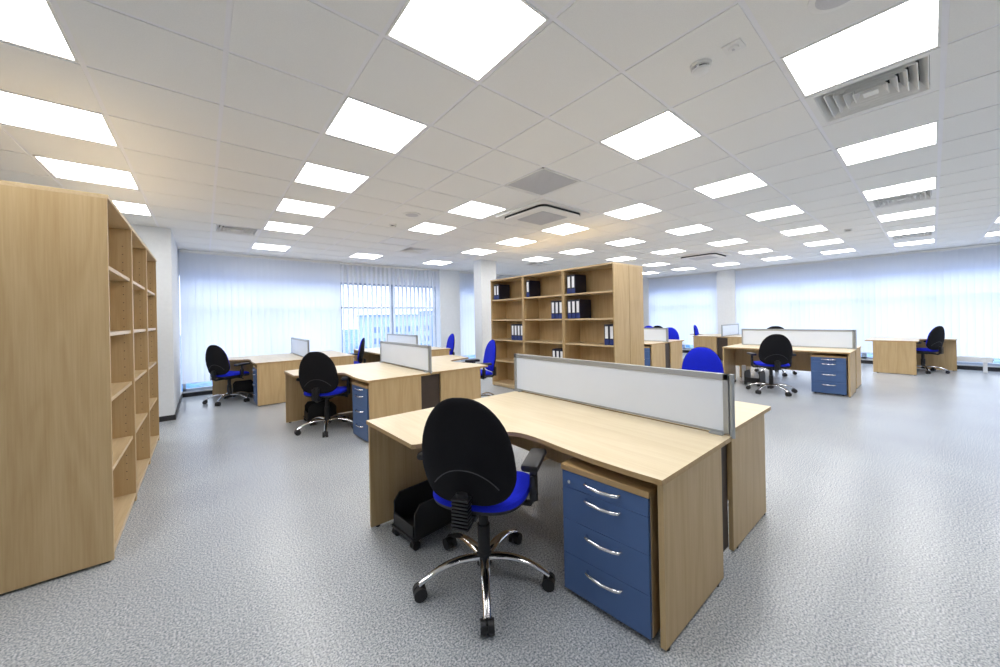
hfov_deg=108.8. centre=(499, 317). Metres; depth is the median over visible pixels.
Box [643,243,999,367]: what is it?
wall
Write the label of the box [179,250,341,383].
vertical blind
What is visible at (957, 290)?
vertical blind
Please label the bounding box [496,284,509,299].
ring binder
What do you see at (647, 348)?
drawer pedestal
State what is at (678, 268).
diffuser
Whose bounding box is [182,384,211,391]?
window
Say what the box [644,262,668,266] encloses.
ceiling light
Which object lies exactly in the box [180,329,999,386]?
ground
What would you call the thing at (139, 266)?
bookcase
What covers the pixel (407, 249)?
ceiling vent
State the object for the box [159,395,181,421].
baseboard
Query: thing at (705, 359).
office chair
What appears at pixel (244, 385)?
trolley
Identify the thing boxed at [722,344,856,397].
office desk
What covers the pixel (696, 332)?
office chair
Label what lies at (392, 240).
access panel
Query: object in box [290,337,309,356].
screen
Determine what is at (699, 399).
screen
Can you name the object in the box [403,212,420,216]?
ceiling speaker
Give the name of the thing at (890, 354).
office desk
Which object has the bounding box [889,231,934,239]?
ceiling vent
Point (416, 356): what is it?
screen
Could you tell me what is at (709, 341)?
office desk
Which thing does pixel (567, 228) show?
ceiling light
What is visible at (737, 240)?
ceiling light
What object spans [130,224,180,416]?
column
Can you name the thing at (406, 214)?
grille
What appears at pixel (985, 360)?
radiator
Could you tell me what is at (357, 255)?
ceiling light
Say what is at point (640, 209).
ceiling light
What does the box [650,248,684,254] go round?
ceiling light
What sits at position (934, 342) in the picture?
office chair
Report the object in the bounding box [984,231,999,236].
ceiling light
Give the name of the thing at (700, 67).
smoke detector
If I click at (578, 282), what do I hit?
ring binder
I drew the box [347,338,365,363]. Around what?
office chair
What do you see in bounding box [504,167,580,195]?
return air grille
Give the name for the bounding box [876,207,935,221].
ceiling light
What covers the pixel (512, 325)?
ring binder
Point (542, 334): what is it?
bookcase
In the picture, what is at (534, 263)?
ceiling vent
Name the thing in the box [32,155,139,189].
ceiling light
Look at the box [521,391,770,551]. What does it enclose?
office desk
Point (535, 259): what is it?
ceiling light
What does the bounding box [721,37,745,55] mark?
ceiling sensor
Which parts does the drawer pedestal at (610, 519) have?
handle, handle, handle, handle, drawer, drawer, drawer, drawer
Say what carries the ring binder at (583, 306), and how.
on the bookcase at (607, 284)
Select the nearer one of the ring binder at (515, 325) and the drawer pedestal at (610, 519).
the drawer pedestal at (610, 519)
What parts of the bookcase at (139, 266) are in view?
panel, panel, shelf, shelf, shelf, shelf, shelf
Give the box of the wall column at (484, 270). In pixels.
[473,259,495,371]
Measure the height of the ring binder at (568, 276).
0.315 m
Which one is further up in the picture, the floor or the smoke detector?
the smoke detector
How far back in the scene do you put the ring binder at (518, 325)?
6.97 m
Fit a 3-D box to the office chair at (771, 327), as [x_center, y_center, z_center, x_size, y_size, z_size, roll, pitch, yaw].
[6.372,0.746,8.294,0.773,1.114,0.795,-1,0,30]
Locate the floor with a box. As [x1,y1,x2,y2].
[0,353,999,666]
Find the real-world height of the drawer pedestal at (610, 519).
0.666 m
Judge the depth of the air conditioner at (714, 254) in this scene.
8.69 m
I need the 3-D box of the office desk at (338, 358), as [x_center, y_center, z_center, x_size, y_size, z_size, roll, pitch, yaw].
[-3.714,1.135,7.499,0.800,0.740,1.680,-1,0,-40]
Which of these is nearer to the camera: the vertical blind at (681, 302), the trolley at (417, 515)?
the trolley at (417, 515)
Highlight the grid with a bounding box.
[0,0,999,272]
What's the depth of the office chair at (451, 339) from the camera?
8.81 m
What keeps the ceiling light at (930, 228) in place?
attached to the ceiling tiles
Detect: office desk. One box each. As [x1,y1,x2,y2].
[212,353,302,406]
[284,362,429,422]
[293,350,354,365]
[353,348,379,362]
[366,391,730,650]
[383,355,487,408]
[431,346,449,356]
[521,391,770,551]
[644,341,667,367]
[656,339,683,368]
[690,333,736,354]
[717,334,741,360]
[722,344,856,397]
[738,343,860,388]
[865,337,956,374]
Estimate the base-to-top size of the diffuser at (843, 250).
0.005 m
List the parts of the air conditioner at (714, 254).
panel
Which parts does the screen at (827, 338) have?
post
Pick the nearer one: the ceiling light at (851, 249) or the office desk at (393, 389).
the office desk at (393, 389)
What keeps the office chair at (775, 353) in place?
on the floor
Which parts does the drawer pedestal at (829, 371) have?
drawer, drawer, drawer, drawer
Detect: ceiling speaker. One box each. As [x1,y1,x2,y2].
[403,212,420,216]
[807,0,854,13]
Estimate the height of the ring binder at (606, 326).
0.315 m
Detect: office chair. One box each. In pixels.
[202,345,252,405]
[294,352,352,437]
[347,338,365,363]
[412,398,555,636]
[442,334,454,354]
[465,340,495,396]
[668,327,682,341]
[682,347,735,381]
[693,325,698,335]
[746,334,797,395]
[754,326,796,375]
[916,326,949,373]
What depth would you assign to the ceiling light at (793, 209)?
5.20 m
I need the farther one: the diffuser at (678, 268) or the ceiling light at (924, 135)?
the diffuser at (678, 268)
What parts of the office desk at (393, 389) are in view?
panel, panel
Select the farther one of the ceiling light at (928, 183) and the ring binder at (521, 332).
the ring binder at (521, 332)
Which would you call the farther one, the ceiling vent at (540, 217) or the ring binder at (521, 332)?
the ring binder at (521, 332)
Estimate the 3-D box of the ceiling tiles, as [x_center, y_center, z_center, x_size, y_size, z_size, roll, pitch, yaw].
[2.108,-1.488,5.959,16.270,0.030,12.040,-1,0,-40]
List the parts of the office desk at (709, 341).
panel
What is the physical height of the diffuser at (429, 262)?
0.005 m
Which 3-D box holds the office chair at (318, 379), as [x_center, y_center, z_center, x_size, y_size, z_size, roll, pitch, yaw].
[-2.267,0.950,4.742,0.729,1.051,0.750,-1,0,0]
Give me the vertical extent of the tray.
0.020 m
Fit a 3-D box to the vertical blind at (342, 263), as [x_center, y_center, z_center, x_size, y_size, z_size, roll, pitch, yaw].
[-2.815,-0.076,9.560,2.690,2.565,0.127,-1,0,-40]
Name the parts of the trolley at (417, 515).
plate, plate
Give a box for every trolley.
[232,380,253,396]
[303,400,336,421]
[392,480,451,550]
[744,369,765,385]
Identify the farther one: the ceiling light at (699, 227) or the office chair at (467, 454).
the ceiling light at (699, 227)
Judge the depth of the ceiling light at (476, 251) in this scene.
7.76 m
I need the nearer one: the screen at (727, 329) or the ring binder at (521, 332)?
the ring binder at (521, 332)
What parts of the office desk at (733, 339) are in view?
panel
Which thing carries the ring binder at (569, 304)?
on the bookcase at (607, 284)
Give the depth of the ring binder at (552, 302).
6.28 m
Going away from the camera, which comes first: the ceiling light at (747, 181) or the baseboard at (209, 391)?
the ceiling light at (747, 181)
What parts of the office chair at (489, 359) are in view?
armrest, seat, backrest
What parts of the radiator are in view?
leg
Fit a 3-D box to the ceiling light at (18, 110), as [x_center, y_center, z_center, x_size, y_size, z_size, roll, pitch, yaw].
[-3.094,-1.382,2.466,0.578,0.032,0.578,-1,0,-40]
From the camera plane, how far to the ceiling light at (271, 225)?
5.46 m
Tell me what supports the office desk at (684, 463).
on the floor
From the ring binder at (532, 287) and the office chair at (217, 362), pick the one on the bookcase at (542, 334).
the ring binder at (532, 287)
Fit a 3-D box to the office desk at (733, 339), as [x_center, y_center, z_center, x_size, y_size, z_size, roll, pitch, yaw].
[7.303,0.914,10.714,1.480,0.740,0.950,-1,0,-40]
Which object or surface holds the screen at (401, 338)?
attached to the office desk at (370, 354)
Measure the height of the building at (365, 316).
8.900 m
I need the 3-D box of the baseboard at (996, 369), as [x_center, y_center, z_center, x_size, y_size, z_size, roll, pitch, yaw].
[9.097,1.203,10.305,0.205,0.090,9.920,-1,0,-40]
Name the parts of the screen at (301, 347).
panel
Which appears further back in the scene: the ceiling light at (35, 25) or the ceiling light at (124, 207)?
the ceiling light at (124, 207)
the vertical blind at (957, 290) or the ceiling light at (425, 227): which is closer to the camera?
the ceiling light at (425, 227)
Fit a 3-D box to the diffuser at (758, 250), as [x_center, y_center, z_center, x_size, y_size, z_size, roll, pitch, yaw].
[6.018,-1.556,8.441,0.554,0.005,0.554,-1,0,-40]
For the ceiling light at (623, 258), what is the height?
0.032 m
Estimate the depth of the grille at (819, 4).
1.66 m
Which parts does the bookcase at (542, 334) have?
panel, panel, shelf, shelf, shelf, panel, panel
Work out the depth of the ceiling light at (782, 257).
9.60 m
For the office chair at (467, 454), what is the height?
1.051 m
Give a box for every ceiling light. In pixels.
[0,0,78,62]
[0,89,118,146]
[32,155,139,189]
[112,200,151,215]
[252,243,290,250]
[263,221,312,233]
[275,198,335,217]
[293,161,369,192]
[324,95,427,153]
[349,253,383,258]
[385,0,548,81]
[408,222,456,234]
[422,260,451,264]
[447,200,506,218]
[461,248,496,254]
[497,237,537,246]
[522,256,553,261]
[540,223,590,234]
[558,248,593,254]
[599,109,702,159]
[603,203,662,219]
[604,238,646,246]
[605,256,637,261]
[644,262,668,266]
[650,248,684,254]
[664,224,712,235]
[671,267,696,270]
[693,172,768,198]
[706,238,747,246]
[713,262,739,265]
[737,248,772,254]
[746,205,804,220]
[762,256,791,260]
[780,0,941,96]
[780,225,827,235]
[802,239,843,246]
[820,248,855,254]
[835,120,938,165]
[861,176,936,200]
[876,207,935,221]
[886,226,934,235]
[894,239,934,246]
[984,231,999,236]
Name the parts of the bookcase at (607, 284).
panel, shelf, shelf, shelf, panel, panel, panel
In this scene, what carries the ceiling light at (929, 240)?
attached to the ceiling tiles
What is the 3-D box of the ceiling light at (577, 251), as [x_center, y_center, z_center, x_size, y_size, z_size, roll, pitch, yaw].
[1.703,-1.478,7.995,0.578,0.032,0.578,-1,0,-40]
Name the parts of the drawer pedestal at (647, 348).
drawer, drawer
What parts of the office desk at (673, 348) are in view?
panel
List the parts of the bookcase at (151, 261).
panel, shelf, panel, shelf, shelf, shelf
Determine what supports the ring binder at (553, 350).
on the bookcase at (542, 334)
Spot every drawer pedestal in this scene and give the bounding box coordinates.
[252,365,257,404]
[352,381,368,441]
[561,457,659,639]
[644,345,650,365]
[810,353,848,395]
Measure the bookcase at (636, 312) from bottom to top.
2.220 m
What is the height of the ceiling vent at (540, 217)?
0.008 m
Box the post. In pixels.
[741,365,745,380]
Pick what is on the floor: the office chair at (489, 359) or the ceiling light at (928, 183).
the office chair at (489, 359)
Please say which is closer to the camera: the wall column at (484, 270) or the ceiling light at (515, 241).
the ceiling light at (515, 241)
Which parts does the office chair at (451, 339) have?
backrest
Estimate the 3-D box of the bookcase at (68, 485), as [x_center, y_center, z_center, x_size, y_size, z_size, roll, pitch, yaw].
[-2.832,0.377,2.386,0.466,2.220,0.957,-1,0,-40]
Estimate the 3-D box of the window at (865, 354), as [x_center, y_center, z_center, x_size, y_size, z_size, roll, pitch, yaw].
[10.996,-0.040,8.249,0.060,2.260,3.700,-1,0,-40]
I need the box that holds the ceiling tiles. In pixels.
[0,0,999,278]
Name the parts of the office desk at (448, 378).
panel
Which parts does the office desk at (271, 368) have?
panel, panel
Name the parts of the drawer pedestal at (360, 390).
drawer, drawer, drawer, drawer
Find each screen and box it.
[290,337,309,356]
[380,341,431,373]
[387,333,417,343]
[514,353,734,438]
[644,328,668,341]
[721,324,738,336]
[741,329,856,348]
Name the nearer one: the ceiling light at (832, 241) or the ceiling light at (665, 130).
the ceiling light at (665, 130)
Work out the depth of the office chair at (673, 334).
10.12 m
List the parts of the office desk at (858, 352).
panel, panel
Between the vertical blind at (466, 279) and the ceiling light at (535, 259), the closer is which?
the ceiling light at (535, 259)
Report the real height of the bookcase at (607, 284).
2.220 m
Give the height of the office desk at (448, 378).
0.740 m
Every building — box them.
[356,314,431,347]
[420,310,432,341]
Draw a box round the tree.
[181,383,204,390]
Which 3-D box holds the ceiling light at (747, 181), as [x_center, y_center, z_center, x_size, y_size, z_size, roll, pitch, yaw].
[2.612,-1.496,4.062,0.578,0.032,0.578,-1,0,-40]
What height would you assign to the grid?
0.006 m
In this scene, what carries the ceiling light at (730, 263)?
attached to the ceiling tiles
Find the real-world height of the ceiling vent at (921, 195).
0.095 m
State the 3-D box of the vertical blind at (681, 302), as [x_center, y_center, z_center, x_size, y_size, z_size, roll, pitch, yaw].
[6.654,-0.276,13.163,0.040,2.545,2.426,-1,0,-40]
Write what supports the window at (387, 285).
in the wall at (448, 280)
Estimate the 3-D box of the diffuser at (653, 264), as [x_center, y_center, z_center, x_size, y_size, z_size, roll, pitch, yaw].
[4.484,-1.526,10.296,0.554,0.005,0.554,-1,0,-40]
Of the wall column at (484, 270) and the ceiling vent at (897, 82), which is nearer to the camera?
the ceiling vent at (897, 82)
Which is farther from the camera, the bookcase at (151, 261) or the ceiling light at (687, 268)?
the ceiling light at (687, 268)
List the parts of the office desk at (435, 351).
panel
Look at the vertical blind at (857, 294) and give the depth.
10.13 m
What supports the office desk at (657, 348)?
on the floor
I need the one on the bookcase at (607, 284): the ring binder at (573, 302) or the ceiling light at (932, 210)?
the ring binder at (573, 302)
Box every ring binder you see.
[494,285,496,299]
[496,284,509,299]
[511,324,513,339]
[514,324,516,339]
[517,324,520,339]
[520,324,522,340]
[526,280,540,296]
[551,301,554,318]
[552,348,562,356]
[555,301,558,318]
[556,349,559,357]
[559,300,561,318]
[567,275,570,293]
[567,300,571,318]
[571,274,585,293]
[571,299,575,318]
[576,299,590,318]
[604,324,609,344]
[609,324,613,344]
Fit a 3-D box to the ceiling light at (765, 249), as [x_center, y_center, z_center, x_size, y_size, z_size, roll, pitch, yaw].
[6.018,-1.565,8.441,0.578,0.032,0.578,-1,0,-40]
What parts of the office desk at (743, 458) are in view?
modesty panel, panel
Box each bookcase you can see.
[0,180,136,595]
[131,228,149,492]
[146,248,159,462]
[490,276,523,388]
[522,270,563,357]
[562,262,629,363]
[628,264,644,365]
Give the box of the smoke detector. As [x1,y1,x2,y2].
[690,58,711,76]
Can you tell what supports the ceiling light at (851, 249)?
attached to the ceiling tiles
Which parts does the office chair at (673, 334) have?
backrest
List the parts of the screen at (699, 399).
post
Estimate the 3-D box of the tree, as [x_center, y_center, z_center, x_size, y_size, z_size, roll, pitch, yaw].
[-15.264,5.156,15.696,5.078,5.160,4.591,-1,0,-40]
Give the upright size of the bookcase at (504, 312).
2.220 m
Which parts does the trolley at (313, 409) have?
plate, plate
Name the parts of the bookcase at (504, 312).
panel, shelf, shelf, panel, shelf, shelf, shelf, panel, panel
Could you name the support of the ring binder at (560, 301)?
on the bookcase at (542, 334)
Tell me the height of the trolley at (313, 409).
0.270 m
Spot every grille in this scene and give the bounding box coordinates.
[405,213,418,216]
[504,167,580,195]
[815,0,849,9]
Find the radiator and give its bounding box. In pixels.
[957,356,993,372]
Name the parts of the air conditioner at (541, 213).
panel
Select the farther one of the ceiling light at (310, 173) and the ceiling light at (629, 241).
the ceiling light at (629, 241)
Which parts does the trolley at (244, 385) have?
plate, plate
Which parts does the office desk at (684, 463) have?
panel, modesty panel, panel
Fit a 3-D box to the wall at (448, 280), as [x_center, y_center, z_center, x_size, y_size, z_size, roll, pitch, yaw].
[-2.203,-0.006,10.227,10.360,2.960,0.330,-1,0,-40]
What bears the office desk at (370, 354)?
on the floor
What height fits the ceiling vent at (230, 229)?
0.095 m
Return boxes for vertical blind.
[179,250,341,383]
[340,262,438,352]
[459,272,498,355]
[649,272,717,344]
[736,254,894,352]
[893,243,999,358]
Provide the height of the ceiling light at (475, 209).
0.032 m
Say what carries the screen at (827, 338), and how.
attached to the office desk at (735, 355)
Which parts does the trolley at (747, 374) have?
plate, plate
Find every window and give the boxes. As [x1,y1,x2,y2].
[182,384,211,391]
[340,282,436,352]
[864,353,999,365]
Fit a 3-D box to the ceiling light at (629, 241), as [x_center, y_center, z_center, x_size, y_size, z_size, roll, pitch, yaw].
[2.470,-1.494,7.068,0.578,0.032,0.578,-1,0,-40]
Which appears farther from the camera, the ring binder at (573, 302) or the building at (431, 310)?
the building at (431, 310)
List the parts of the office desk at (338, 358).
panel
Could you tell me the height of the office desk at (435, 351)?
0.740 m
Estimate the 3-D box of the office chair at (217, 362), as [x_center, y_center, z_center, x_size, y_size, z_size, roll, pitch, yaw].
[-4.910,1.003,6.522,0.729,1.051,0.750,-1,0,12]
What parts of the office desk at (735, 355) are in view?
panel, modesty panel, panel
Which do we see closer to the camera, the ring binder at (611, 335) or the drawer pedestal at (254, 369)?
the ring binder at (611, 335)
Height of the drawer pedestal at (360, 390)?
0.666 m
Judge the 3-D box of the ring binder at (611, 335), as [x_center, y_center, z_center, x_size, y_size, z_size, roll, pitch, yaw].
[1.793,0.259,5.479,0.302,0.315,0.082,-1,0,-40]
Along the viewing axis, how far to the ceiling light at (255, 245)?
6.86 m
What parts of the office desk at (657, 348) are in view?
panel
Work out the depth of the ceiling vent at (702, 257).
8.87 m
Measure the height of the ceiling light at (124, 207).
0.032 m
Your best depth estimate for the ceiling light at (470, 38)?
1.78 m
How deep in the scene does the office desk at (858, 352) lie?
6.74 m
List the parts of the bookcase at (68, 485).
panel, shelf, shelf, shelf, panel, shelf, shelf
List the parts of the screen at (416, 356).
post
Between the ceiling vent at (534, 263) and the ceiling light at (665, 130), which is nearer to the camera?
the ceiling light at (665, 130)
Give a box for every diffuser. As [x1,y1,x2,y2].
[425,261,450,264]
[607,257,635,260]
[645,263,666,265]
[672,268,694,269]
[739,249,770,253]
[821,249,854,253]
[986,232,999,235]
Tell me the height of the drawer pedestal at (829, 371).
0.666 m
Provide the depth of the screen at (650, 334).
9.12 m
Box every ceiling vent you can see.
[212,223,260,235]
[398,247,432,253]
[517,211,566,224]
[523,262,550,265]
[689,256,717,260]
[804,47,940,125]
[867,188,936,208]
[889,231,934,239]
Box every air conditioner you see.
[496,199,589,227]
[676,251,730,260]
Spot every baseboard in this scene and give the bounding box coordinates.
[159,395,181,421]
[182,362,474,397]
[682,350,999,371]
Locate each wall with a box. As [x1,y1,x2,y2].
[178,250,515,394]
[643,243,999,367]
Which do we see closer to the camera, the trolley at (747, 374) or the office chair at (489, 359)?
the office chair at (489, 359)
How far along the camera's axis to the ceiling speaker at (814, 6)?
1.66 m
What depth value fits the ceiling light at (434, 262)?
9.15 m
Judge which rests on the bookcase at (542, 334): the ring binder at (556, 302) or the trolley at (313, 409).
the ring binder at (556, 302)
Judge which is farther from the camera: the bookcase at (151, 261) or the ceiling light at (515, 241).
the ceiling light at (515, 241)
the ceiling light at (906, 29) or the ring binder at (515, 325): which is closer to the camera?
the ceiling light at (906, 29)
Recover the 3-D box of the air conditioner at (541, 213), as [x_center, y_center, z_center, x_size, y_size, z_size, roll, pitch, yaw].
[0.587,-1.409,5.002,0.950,0.065,0.950,-1,0,-40]
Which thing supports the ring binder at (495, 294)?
on the bookcase at (504, 312)
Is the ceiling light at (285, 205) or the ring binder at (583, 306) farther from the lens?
the ring binder at (583, 306)
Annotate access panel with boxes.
[379,237,420,246]
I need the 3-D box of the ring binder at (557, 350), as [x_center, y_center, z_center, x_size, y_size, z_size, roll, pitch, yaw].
[1.117,0.708,6.307,0.302,0.315,0.082,-1,0,-40]
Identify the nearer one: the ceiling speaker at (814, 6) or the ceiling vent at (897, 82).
the ceiling speaker at (814, 6)
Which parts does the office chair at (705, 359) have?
backrest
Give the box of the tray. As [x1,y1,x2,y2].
[392,515,451,542]
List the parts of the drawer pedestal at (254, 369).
drawer, drawer, drawer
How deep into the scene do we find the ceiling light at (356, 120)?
2.66 m
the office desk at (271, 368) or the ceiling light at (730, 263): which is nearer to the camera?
the office desk at (271, 368)
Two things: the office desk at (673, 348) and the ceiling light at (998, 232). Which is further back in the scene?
the office desk at (673, 348)
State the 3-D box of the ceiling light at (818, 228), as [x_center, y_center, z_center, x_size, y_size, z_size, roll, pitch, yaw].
[5.394,-1.552,6.363,0.578,0.032,0.578,-1,0,-40]
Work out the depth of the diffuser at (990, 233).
6.96 m
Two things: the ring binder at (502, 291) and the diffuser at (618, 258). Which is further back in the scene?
the diffuser at (618, 258)

